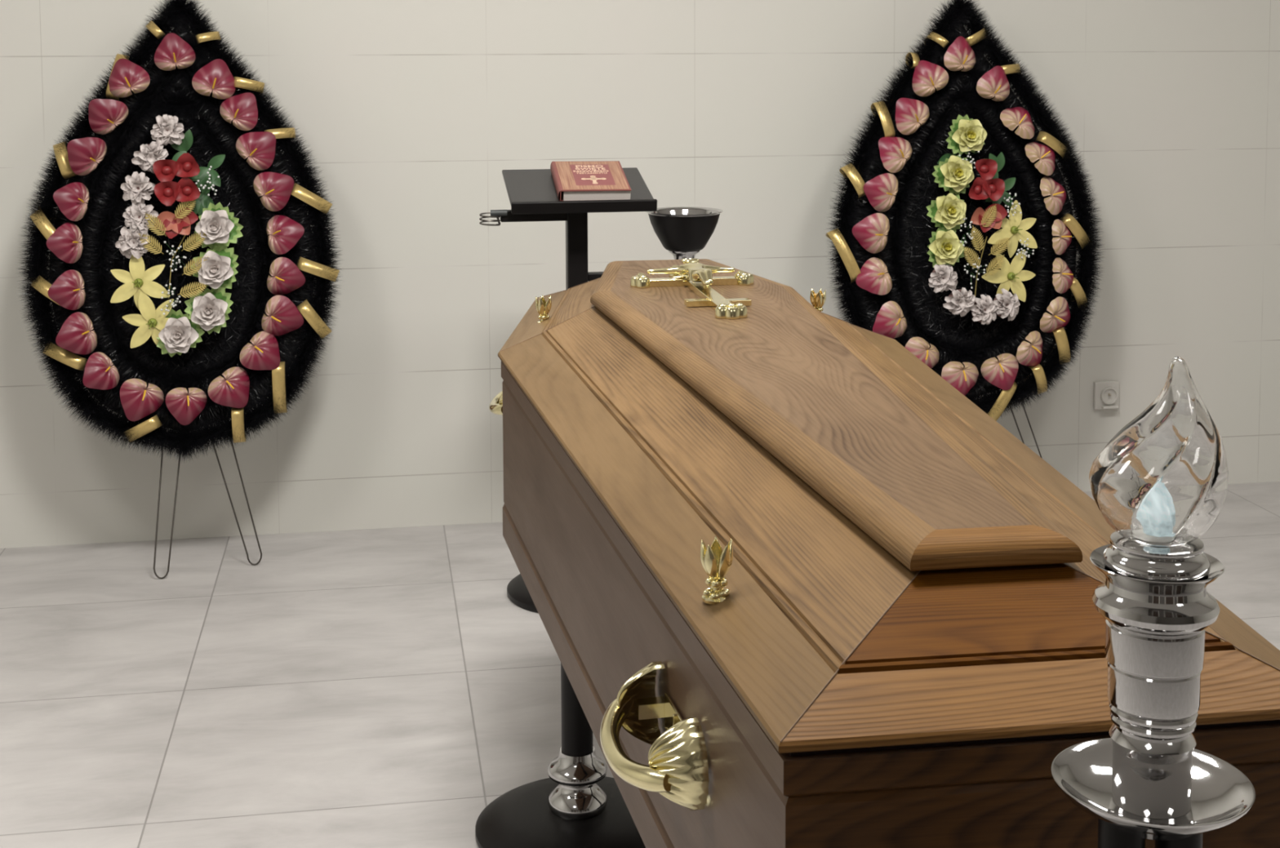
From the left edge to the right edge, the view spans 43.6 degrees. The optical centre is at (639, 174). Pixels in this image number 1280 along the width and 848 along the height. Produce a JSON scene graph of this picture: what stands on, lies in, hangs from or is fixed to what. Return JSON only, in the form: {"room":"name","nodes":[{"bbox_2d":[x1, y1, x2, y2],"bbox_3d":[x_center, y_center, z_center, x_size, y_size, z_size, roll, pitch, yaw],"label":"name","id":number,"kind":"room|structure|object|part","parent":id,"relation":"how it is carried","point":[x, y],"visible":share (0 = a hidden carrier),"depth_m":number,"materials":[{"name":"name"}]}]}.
{"room":"funeral parlor","nodes":[
{"label":"funeral parlor","id":0,"kind":"room"},
{"bbox_2d":[0,0,1279,548],"bbox_3d":[-0.048,-0.500,4.621,7.400,3.000,0.100,-1,5,-9],"label":"wall","id":1,"kind":"structure","parent":0,"point":[412,113],"depth_m":4.58,"materials":[{"name":"tile"}]},
{"bbox_2d":[1093,380,1119,409],"bbox_3d":[1.432,0.676,4.896,0.080,0.086,0.028,-1,5,-9],"label":"wall socket","id":2,"kind":"object","parent":1,"relation":"attached to","point":[1106,393],"visible":1,"depth_m":4.90,"materials":[{"name":"white plastic"}]},
{"bbox_2d":[0,481,1279,847],"bbox_3d":[0.560,1.325,1.153,7.400,0.100,7.400,-1,5,-9],"label":"floor","id":3,"kind":"structure","parent":0,"point":[383,687],"depth_m":3.47,"materials":[{"name":"tile"}]},
{"bbox_2d":[15,0,344,578],"bbox_3d":[-1.204,0.269,4.210,0.845,1.540,0.250,-1,5,-9],"label":"wreath","id":4,"kind":"object","parent":3,"relation":"on","point":[186,282],"visible":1,"depth_m":4.19,"materials":[{"name":"black plant"}]},
{"bbox_3d":[-1.236,0.862,4.191,0.069,0.373,0.095,-1,-2,-9],"label":"wire leg","id":5,"kind":"part","parent":4,"relation":"part of","materials":[{"name":"metal"}]},
{"bbox_3d":[-1.208,0.233,4.182,0.057,0.179,0.005,-2,5,-19],"label":"fern stem","id":6,"kind":"part","parent":4,"relation":"part of","materials":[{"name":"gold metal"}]},
{"bbox_3d":[-1.077,0.856,4.252,0.138,0.365,0.025,-1,-2,-9],"label":"wire leg","id":7,"kind":"part","parent":4,"relation":"part of","materials":[{"name":"metal"}]},
{"bbox_2d":[475,662,645,847],"bbox_3d":[0.173,0.911,2.276,0.776,0.552,1.417,-1,5,-8],"label":"stand","id":8,"kind":"object","parent":3,"relation":"on","point":[577,806],"visible":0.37,"depth_m":2.75,"materials":[{"name":"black metal"}]},
{"bbox_2d":[488,257,1279,847],"bbox_3d":[0.171,0.412,2.230,0.684,0.449,2.104,-1,5,-8],"label":"casket","id":9,"kind":"object","parent":8,"relation":"on","point":[792,586],"visible":0.94,"depth_m":1.45,"materials":[{"name":"brown wood"}]},
{"bbox_3d":[-0.263,0.432,3.040,0.045,0.027,0.185,0,4,2],"label":"handle","id":10,"kind":"part","parent":9,"relation":"part of","materials":[{"name":"gold metal"}]},
{"bbox_2d":[535,295,551,316],"bbox_3d":[-0.171,0.234,2.843,0.029,0.036,0.030,-3,5,-31],"label":"ornament","id":11,"kind":"object","parent":9,"relation":"on","point":[543,308],"depth_m":2.83,"materials":[{"name":"gold metal"}]},
{"bbox_3d":[-0.010,0.523,1.461,0.045,0.027,0.185,-1,5,-13],"label":"handle","id":12,"kind":"part","parent":9,"relation":"part of","materials":[{"name":"gold metal"}]},
{"bbox_3d":[0.034,0.512,1.470,0.007,0.034,0.100,-1,5,-13],"label":"plate","id":13,"kind":"part","parent":9,"relation":"part of","materials":[{"name":"gold metal"}]},
{"bbox_2d":[700,536,733,581],"bbox_3d":[0.069,0.344,1.427,0.029,0.036,0.030,-2,5,-20],"label":"ornament","id":14,"kind":"object","parent":9,"relation":"on","point":[716,562],"depth_m":1.42,"materials":[{"name":"gold metal"}]},
{"bbox_2d":[809,288,826,309],"bbox_3d":[0.324,0.226,2.914,0.030,0.036,0.029,2,5,30],"label":"ornament","id":15,"kind":"object","parent":9,"relation":"on","point":[817,300],"depth_m":2.90,"materials":[{"name":"gold metal"}]},
{"bbox_3d":[0.168,0.246,2.237,0.360,0.027,1.833,-1,5,-8],"label":"raised moulding","id":16,"kind":"part","parent":9,"relation":"part of","materials":[{"name":"brown wood"}]},
{"bbox_2d":[479,167,657,613],"bbox_3d":[-0.139,0.524,3.989,0.516,1.058,0.356,-1,5,-9],"label":"lectern","id":17,"kind":"object","parent":3,"relation":"on","point":[532,194],"visible":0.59,"depth_m":3.93,"materials":[{"name":"black metal"}]},
{"bbox_3d":[-0.259,0.099,3.936,0.170,0.028,0.030,-1,5,-9],"label":"arm","id":18,"kind":"part","parent":17,"relation":"part of"},
{"bbox_3d":[-0.155,0.539,3.987,0.050,0.940,0.050,-1,5,-9],"label":"post","id":19,"kind":"part","parent":17,"relation":"part of","materials":[{"name":"black metal"}]},
{"bbox_2d":[550,160,631,200],"bbox_3d":[-0.124,0.016,3.955,0.176,0.086,0.236,-1,5,-8],"label":"book","id":20,"kind":"object","parent":17,"relation":"on","point":[579,180],"visible":1,"depth_m":3.91,"materials":[{"name":"red paper"}]},
{"bbox_3d":[-0.118,0.000,3.953,0.099,0.001,0.177,-1,18,-8],"label":"panel","id":21,"kind":"part","parent":20,"relation":"part of","materials":[{"name":"red paper"}]},
{"bbox_3d":[-0.009,0.251,3.990,0.250,0.020,0.030,-1,5,-9],"label":"arm","id":22,"kind":"part","parent":17,"relation":"part of"},
{"bbox_2d":[645,206,723,259],"bbox_3d":[0.111,0.163,4.003,0.195,0.149,0.195,-1,5,-9],"label":"bowl","id":23,"kind":"object","parent":17,"relation":"on","point":[682,231],"visible":0.9,"depth_m":3.95,"materials":[{"name":"black metal"}]},
{"bbox_2d":[826,0,1106,458],"bbox_3d":[0.935,0.231,4.565,0.844,1.544,0.248,-1,5,-10],"label":"wreath","id":24,"kind":"object","parent":3,"relation":"on","point":[957,237],"visible":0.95,"depth_m":4.55,"materials":[{"name":"black plant"}]},
{"bbox_3d":[0.967,0.274,4.541,0.044,0.200,0.004,-2,5,-25],"label":"fern stem","id":25,"kind":"part","parent":24,"relation":"part of","materials":[{"name":"gold metal"}]},
{"bbox_3d":[1.137,0.819,4.621,0.147,0.365,0.025,-1,-2,-9],"label":"wire leg","id":26,"kind":"part","parent":24,"relation":"part of","materials":[{"name":"metal"}]},
{"bbox_2d":[1051,544,1255,847],"bbox_3d":[0.328,0.762,1.050,0.242,1.040,0.242,-1,5,-9],"label":"candle stand","id":27,"kind":"object","parent":3,"relation":"on","point":[1149,780],"visible":0.98,"depth_m":1.00,"materials":[{"name":"silver metal"}]},
{"bbox_3d":[0.306,0.830,1.052,0.034,0.845,0.029,-1,5,-9],"label":"leg","id":28,"kind":"part","parent":27,"relation":"part of","materials":[{"name":"black metal"}]},
{"bbox_3d":[0.327,0.398,1.022,0.124,0.025,0.124,-1,5,-9],"label":"drip dish","id":29,"kind":"part","parent":27,"relation":"part of","materials":[{"name":"silver metal"}]},
{"bbox_2d":[1089,544,1224,819],"bbox_3d":[0.326,0.322,1.016,0.081,0.157,0.081,-1,5,-9],"label":"candle holder","id":30,"kind":"object","parent":27,"relation":"on","point":[1154,652],"depth_m":1.00,"materials":[{"name":"silver metal"}]},
{"bbox_2d":[1088,356,1228,582],"bbox_3d":[0.326,0.189,1.005,0.083,0.150,0.083,4,6,42],"label":"lamp","id":31,"kind":"object","parent":27,"relation":"on","point":[1160,482],"visible":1,"depth_m":0.98,"materials":[{"name":"clear glass"}]},
{"bbox_3d":[0.350,0.829,1.059,0.034,0.845,0.029,-1,5,-9],"label":"leg","id":32,"kind":"part","parent":27,"relation":"part of","materials":[{"name":"black metal"}]}
]}

